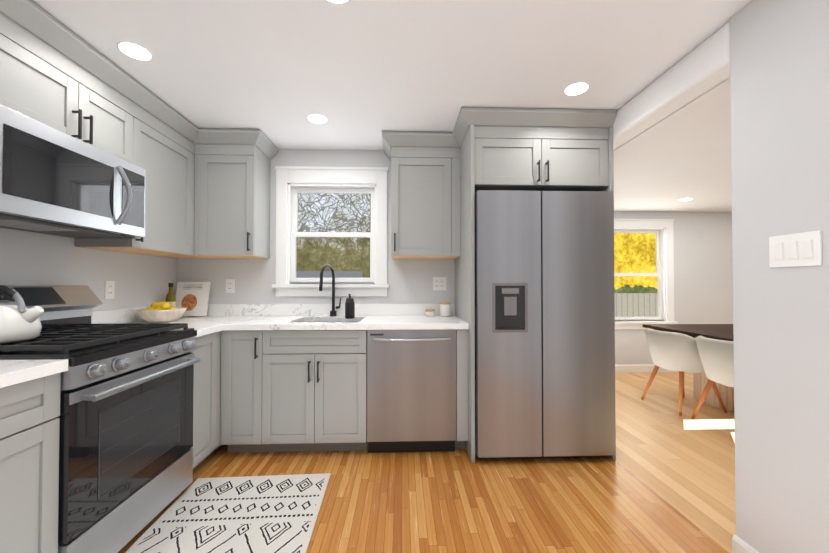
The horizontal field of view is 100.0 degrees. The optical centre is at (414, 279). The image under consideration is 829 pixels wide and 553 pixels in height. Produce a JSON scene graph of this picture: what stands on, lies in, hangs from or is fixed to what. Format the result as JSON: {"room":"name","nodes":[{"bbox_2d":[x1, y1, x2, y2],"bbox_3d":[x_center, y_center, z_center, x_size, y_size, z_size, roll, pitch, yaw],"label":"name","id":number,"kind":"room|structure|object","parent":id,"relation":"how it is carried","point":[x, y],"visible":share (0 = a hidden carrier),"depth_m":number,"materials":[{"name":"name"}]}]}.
{"room":"kitchen","nodes":[
{"label":"kitchen","id":0,"kind":"room"},
{"bbox_2d":[0,228,176,310],"bbox_3d":[-1.979,0.016,0.592,0.130,2.320,4.930,0,-1,-2],"label":"wall","id":1,"kind":"structure","parent":0,"point":[27,258],"depth_m":2.08,"materials":[{"name":"paint"}]},
{"bbox_2d":[104,281,114,298],"bbox_3d":[-1.967,0.068,2.248,0.010,0.115,0.070,0,-1,-2],"label":"electrical outlet","id":2,"kind":"object","parent":1,"relation":"attached to","point":[109,290],"visible":1,"depth_m":2.24,"materials":[{"name":"white plastic"}]},
{"bbox_2d":[75,71,191,243],"bbox_3d":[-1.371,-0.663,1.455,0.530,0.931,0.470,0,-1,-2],"label":"upper cabinet","id":3,"kind":"object","parent":1,"relation":"attached to","point":[157,138],"depth_m":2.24,"materials":[{"name":"grey wood"}]},
{"bbox_2d":[0,105,145,237],"bbox_3d":[-1.715,-0.441,1.640,0.459,0.405,0.748,0,-1,-2],"label":"microwave","id":4,"kind":"object","parent":3,"relation":"attached to","point":[53,181],"visible":0.98,"depth_m":1.55,"materials":[{"name":"silver metal"}]},
{"bbox_2d":[177,149,454,303],"bbox_3d":[-0.280,0.049,3.054,3.440,2.320,0.130,0,-1,-2],"label":"wall","id":5,"kind":"structure","parent":0,"point":[409,281],"depth_m":2.98,"materials":[{"name":"paint"}]},
{"bbox_2d":[100,123,231,251],"bbox_3d":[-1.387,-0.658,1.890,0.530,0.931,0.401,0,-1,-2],"label":"upper cabinet","id":6,"kind":"object","parent":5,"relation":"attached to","point":[206,192],"depth_m":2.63,"materials":[{"name":"grey wood"}]},
{"bbox_2d":[226,279,234,292],"bbox_3d":[-1.557,0.057,2.938,0.070,0.115,0.010,0,-1,-2],"label":"electrical outlet","id":7,"kind":"object","parent":5,"relation":"attached to","point":[230,285],"visible":1,"depth_m":2.94,"materials":[{"name":"white plastic"}]},
{"bbox_2d":[272,166,389,296],"bbox_3d":[-0.706,-0.406,3.021,0.980,1.105,0.178,0,-1,-2],"label":"window","id":8,"kind":"structure","parent":5,"relation":"in","point":[372,181],"depth_m":2.97,"materials":[{"name":"white wood"}]},
{"bbox_2d":[433,277,445,289],"bbox_3d":[0.217,0.038,3.001,0.116,0.115,0.010,0,-1,-2],"label":"electrical outlet","id":9,"kind":"object","parent":5,"relation":"attached to","point":[439,283],"visible":1,"depth_m":3.00,"materials":[{"name":"white plastic"}]},
{"bbox_2d":[382,107,616,259],"bbox_3d":[0.538,-0.647,2.641,1.570,0.931,0.766,0,-1,-2],"label":"upper cabinet","id":10,"kind":"object","parent":5,"relation":"attached to","point":[436,177],"depth_m":2.36,"materials":[{"name":"grey wood"}]},
{"bbox_2d":[32,0,751,149],"bbox_3d":[-0.260,-1.173,0.669,3.570,0.060,4.930,0,-1,-2],"label":"ceiling","id":11,"kind":"structure","parent":0,"point":[360,74],"depth_m":1.75,"materials":[{"name":"paint"}]},
{"bbox_2d":[117,41,152,60],"bbox_3d":[-1.383,-1.127,1.724,0.142,0.004,0.142,0,-1,-2],"label":"recessed light","id":12,"kind":"object","parent":11,"relation":"in","point":[134,51],"visible":1,"depth_m":1.72,"materials":[{"name":"white plastic"}]},
{"bbox_2d":[307,114,327,123],"bbox_3d":[-0.677,-1.118,2.430,0.142,0.004,0.142,0,-1,-2],"label":"recessed light","id":13,"kind":"object","parent":11,"relation":"in","point":[317,119],"visible":1,"depth_m":2.43,"materials":[{"name":"white plastic"}]},
{"bbox_2d":[325,0,350,4],"bbox_3d":[-0.309,-1.132,1.362,0.142,0.004,0.142,0,-1,-2],"label":"recessed light","id":14,"kind":"object","parent":11,"relation":"in","point":[338,2],"visible":1,"depth_m":1.42,"materials":[{"name":"white plastic"}]},
{"bbox_2d":[563,82,589,95],"bbox_3d":[0.957,-1.123,2.058,0.142,0.004,0.142,0,-1,-2],"label":"recessed light","id":15,"kind":"object","parent":11,"relation":"in","point":[576,89],"visible":1,"depth_m":2.06,"materials":[{"name":"white plastic"}]},
{"bbox_2d":[118,372,735,552],"bbox_3d":[1.782,1.213,1.475,7.710,0.050,6.460,0,-1,-2],"label":"floor","id":16,"kind":"structure","parent":0,"point":[456,501],"depth_m":1.96,"materials":[{"name":"brown wood"}]},
{"bbox_2d":[0,373,60,552],"bbox_3d":[-1.578,0.749,0.761,0.677,0.856,0.919,0,-1,-2],"label":"base cabinet","id":17,"kind":"object","parent":16,"relation":"on","point":[29,410],"depth_m":1.14,"materials":[{"name":"grey wood"}]},
{"bbox_2d":[0,359,67,387],"bbox_3d":[-1.565,0.248,0.767,0.703,0.140,0.918,0,-1,-2],"label":"countertop","id":18,"kind":"structure","parent":17,"relation":"on","point":[12,372],"depth_m":1.14,"materials":[{"name":"stone"}]},
{"bbox_2d":[0,285,200,552],"bbox_3d":[-1.551,0.609,1.602,0.731,1.160,0.748,0,-1,-2],"label":"range","id":19,"kind":"object","parent":16,"relation":"on","point":[126,440],"visible":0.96,"depth_m":1.51,"materials":[{"name":"silver metal"}]},
{"bbox_2d":[0,285,43,343],"bbox_3d":[-1.596,0.130,1.345,0.264,0.220,0.236,0,-1,-2],"label":"kettle","id":20,"kind":"object","parent":19,"relation":"on","point":[19,321],"visible":1,"depth_m":1.34,"materials":[{"name":"ceramic"}]},
{"bbox_2d":[187,333,211,469],"bbox_3d":[-1.628,0.768,2.142,0.677,0.856,0.332,0,-1,-2],"label":"base cabinet","id":21,"kind":"object","parent":16,"relation":"on","point":[202,387],"depth_m":2.13,"materials":[{"name":"grey wood"}]},
{"bbox_2d":[92,308,227,337],"bbox_3d":[-1.606,0.267,2.137,0.720,0.140,0.304,0,-1,-2],"label":"countertop","id":22,"kind":"structure","parent":21,"relation":"on","point":[221,317],"depth_m":2.36,"materials":[{"name":"stone"}]},
{"bbox_2d":[125,473,330,552],"bbox_3d":[-0.793,1.170,0.560,0.780,0.008,3.100,0,-1,-4],"label":"rug","id":23,"kind":"object","parent":16,"relation":"on","point":[265,514],"visible":0.98,"depth_m":1.73,"materials":[{"name":"white fabric"}]},
{"bbox_2d":[228,330,299,452],"bbox_3d":[-1.149,0.774,2.614,0.351,0.856,0.663,0,-1,-2],"label":"base cabinet","id":24,"kind":"object","parent":16,"relation":"on","point":[277,390],"depth_m":2.34,"materials":[{"name":"grey wood"}]},
{"bbox_2d":[138,264,468,329],"bbox_3d":[-0.813,0.202,2.641,2.340,0.651,0.647,0,-1,-2],"label":"countertop","id":25,"kind":"structure","parent":24,"relation":"on","point":[240,316],"depth_m":2.84,"materials":[{"name":"stone"}]},
{"bbox_2d":[136,302,185,322],"bbox_3d":[-1.785,0.229,2.462,0.290,0.142,0.290,0,-1,-2],"label":"fruit bowl","id":26,"kind":"object","parent":25,"relation":"on","point":[159,312],"visible":1,"depth_m":2.39,"materials":[{"name":"white ceramic"}]},
{"bbox_2d":[166,283,175,306],"bbox_3d":[-1.904,0.165,2.719,0.067,0.276,0.067,0,-1,-2],"label":"oil bottle","id":27,"kind":"object","parent":25,"relation":"on","point":[170,298],"visible":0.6,"depth_m":2.71,"materials":[{"name":"green glass"}]},
{"bbox_2d":[175,282,210,315],"bbox_3d":[-1.829,0.161,2.861,0.260,0.283,0.079,0,-1,-2],"label":"cookbook","id":28,"kind":"object","parent":25,"relation":"on","point":[192,298],"visible":0.81,"depth_m":2.85,"materials":[{"name":"paper"}]},
{"bbox_2d":[345,294,354,318],"bbox_3d":[-0.503,0.208,2.704,0.074,0.190,0.082,0,-1,-2],"label":"soap dispenser","id":29,"kind":"object","parent":25,"relation":"on","point":[349,308],"visible":1,"depth_m":2.68,"materials":[{"name":"black plastic"}]},
{"bbox_2d":[425,309,434,315],"bbox_3d":[0.131,0.278,2.905,0.086,0.056,0.086,0,-1,-2],"label":"canister","id":30,"kind":"object","parent":25,"relation":"on","point":[429,312],"visible":0.98,"depth_m":2.87,"materials":[{"name":"white ceramic"}]},
{"bbox_2d":[440,302,450,316],"bbox_3d":[0.256,0.247,2.900,0.094,0.118,0.094,0,-1,-2],"label":"canister","id":31,"kind":"object","parent":25,"relation":"on","point":[445,309],"visible":1,"depth_m":2.86,"materials":[{"name":"white ceramic"}]},
{"bbox_2d":[367,329,455,452],"bbox_3d":[-0.027,0.776,2.636,0.605,0.855,0.656,0,-1,-2],"label":"dishwasher","id":32,"kind":"object","parent":16,"relation":"on","point":[411,390],"visible":0.94,"depth_m":2.36,"materials":[{"name":"silver metal"}]},
{"bbox_2d":[475,190,615,458],"bbox_3d":[0.845,0.315,2.619,0.900,1.775,0.765,0,-1,-2],"label":"fridge","id":33,"kind":"object","parent":16,"relation":"on","point":[544,333],"visible":0.94,"depth_m":2.26,"materials":[{"name":"silver metal"}]},
{"bbox_2d":[641,328,727,415],"bbox_3d":[2.547,0.851,3.337,0.561,0.732,0.566,0,-1,-2],"label":"dining chair","id":34,"kind":"object","parent":16,"relation":"on","point":[675,351],"visible":0.92,"depth_m":3.17,"materials":[{"name":"plastic"}]},
{"bbox_2d":[642,324,733,411],"bbox_3d":[3.130,0.848,2.829,1.060,0.715,2.200,0,-1,-2],"label":"dining table","id":35,"kind":"object","parent":16,"relation":"on","point":[718,332],"visible":0.35,"depth_m":3.38,"materials":[{"name":"brown wood"}]},
{"bbox_2d":[691,336,733,418],"bbox_3d":[2.633,0.843,2.813,0.554,0.732,0.566,0,-1,-2],"label":"dining chair","id":36,"kind":"object","parent":16,"relation":"on","point":[716,357],"visible":0.48,"depth_m":2.77,"materials":[{"name":"plastic"}]},
{"bbox_2d":[613,77,731,211],"bbox_3d":[3.566,-0.981,1.568,4.140,0.060,6.460,0,-1,-2],"label":"ceiling","id":37,"kind":"structure","parent":0,"point":[670,160],"depth_m":2.79,"materials":[{"name":"paint"}]},
{"bbox_2d":[677,198,692,200],"bbox_3d":[3.119,-0.916,4.013,0.142,0.004,0.142,0,-1,-2],"label":"recessed light","id":38,"kind":"object","parent":37,"relation":"in","point":[686,199],"visible":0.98,"depth_m":3.99,"materials":[{"name":"white plastic"}]},
{"bbox_2d":[614,211,732,364],"bbox_3d":[3.323,0.161,4.711,4.140,2.140,0.130,0,-1,-2],"label":"wall","id":39,"kind":"structure","parent":0,"point":[703,274],"depth_m":4.67,"materials":[{"name":"paint"}]},
{"bbox_2d":[615,364,675,371],"bbox_3d":[3.381,1.180,4.628,3.990,0.100,0.014,0,-1,-2],"label":"baseboard","id":40,"kind":"structure","parent":39,"relation":"attached to","point":[637,368],"depth_m":4.60,"materials":[{"name":"white wood"}]},
{"bbox_2d":[614,219,677,328],"bbox_3d":[2.905,-0.069,4.676,1.140,1.465,0.178,0,-1,-2],"label":"window","id":41,"kind":"structure","parent":39,"relation":"in","point":[662,229],"depth_m":4.64,"materials":[{"name":"white wood"}]},
{"bbox_2d":[613,0,828,552],"bbox_3d":[1.459,0.017,0.714,0.130,2.320,4.670,0,-1,-2],"label":"wall","id":42,"kind":"structure","parent":0,"point":[779,69],"depth_m":1.32,"materials":[{"name":"paint"}]},
{"bbox_2d":[732,535,758,552],"bbox_3d":[1.415,1.117,-0.073,0.014,0.100,3.110,0,-1,-2],"label":"baseboard","id":43,"kind":"structure","parent":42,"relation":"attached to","point":[739,545],"depth_m":1.45,"materials":[{"name":"white wood"}]},
{"bbox_2d":[769,230,821,267],"bbox_3d":[1.368,-0.105,1.258,0.013,0.118,0.165,0,-1,-2],"label":"switch plate","id":44,"kind":"object","parent":42,"relation":"attached to","point":[798,249],"visible":1,"depth_m":1.25,"materials":[{"name":"white plastic"}]},
{"label":"outside","id":45,"kind":"structure","parent":0,"visible":0},
{"bbox_2d":[296,193,370,277],"bbox_3d":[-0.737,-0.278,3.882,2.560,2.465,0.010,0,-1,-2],"label":"window glass","id":46,"kind":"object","parent":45,"point":[338,212],"depth_m":3.88,"materials":[{"name":"clear glass"}]},
{"bbox_2d":[614,233,657,316],"bbox_3d":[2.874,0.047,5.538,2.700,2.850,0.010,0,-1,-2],"label":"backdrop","id":47,"kind":"structure","parent":45,"point":[636,296],"depth_m":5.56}
]}

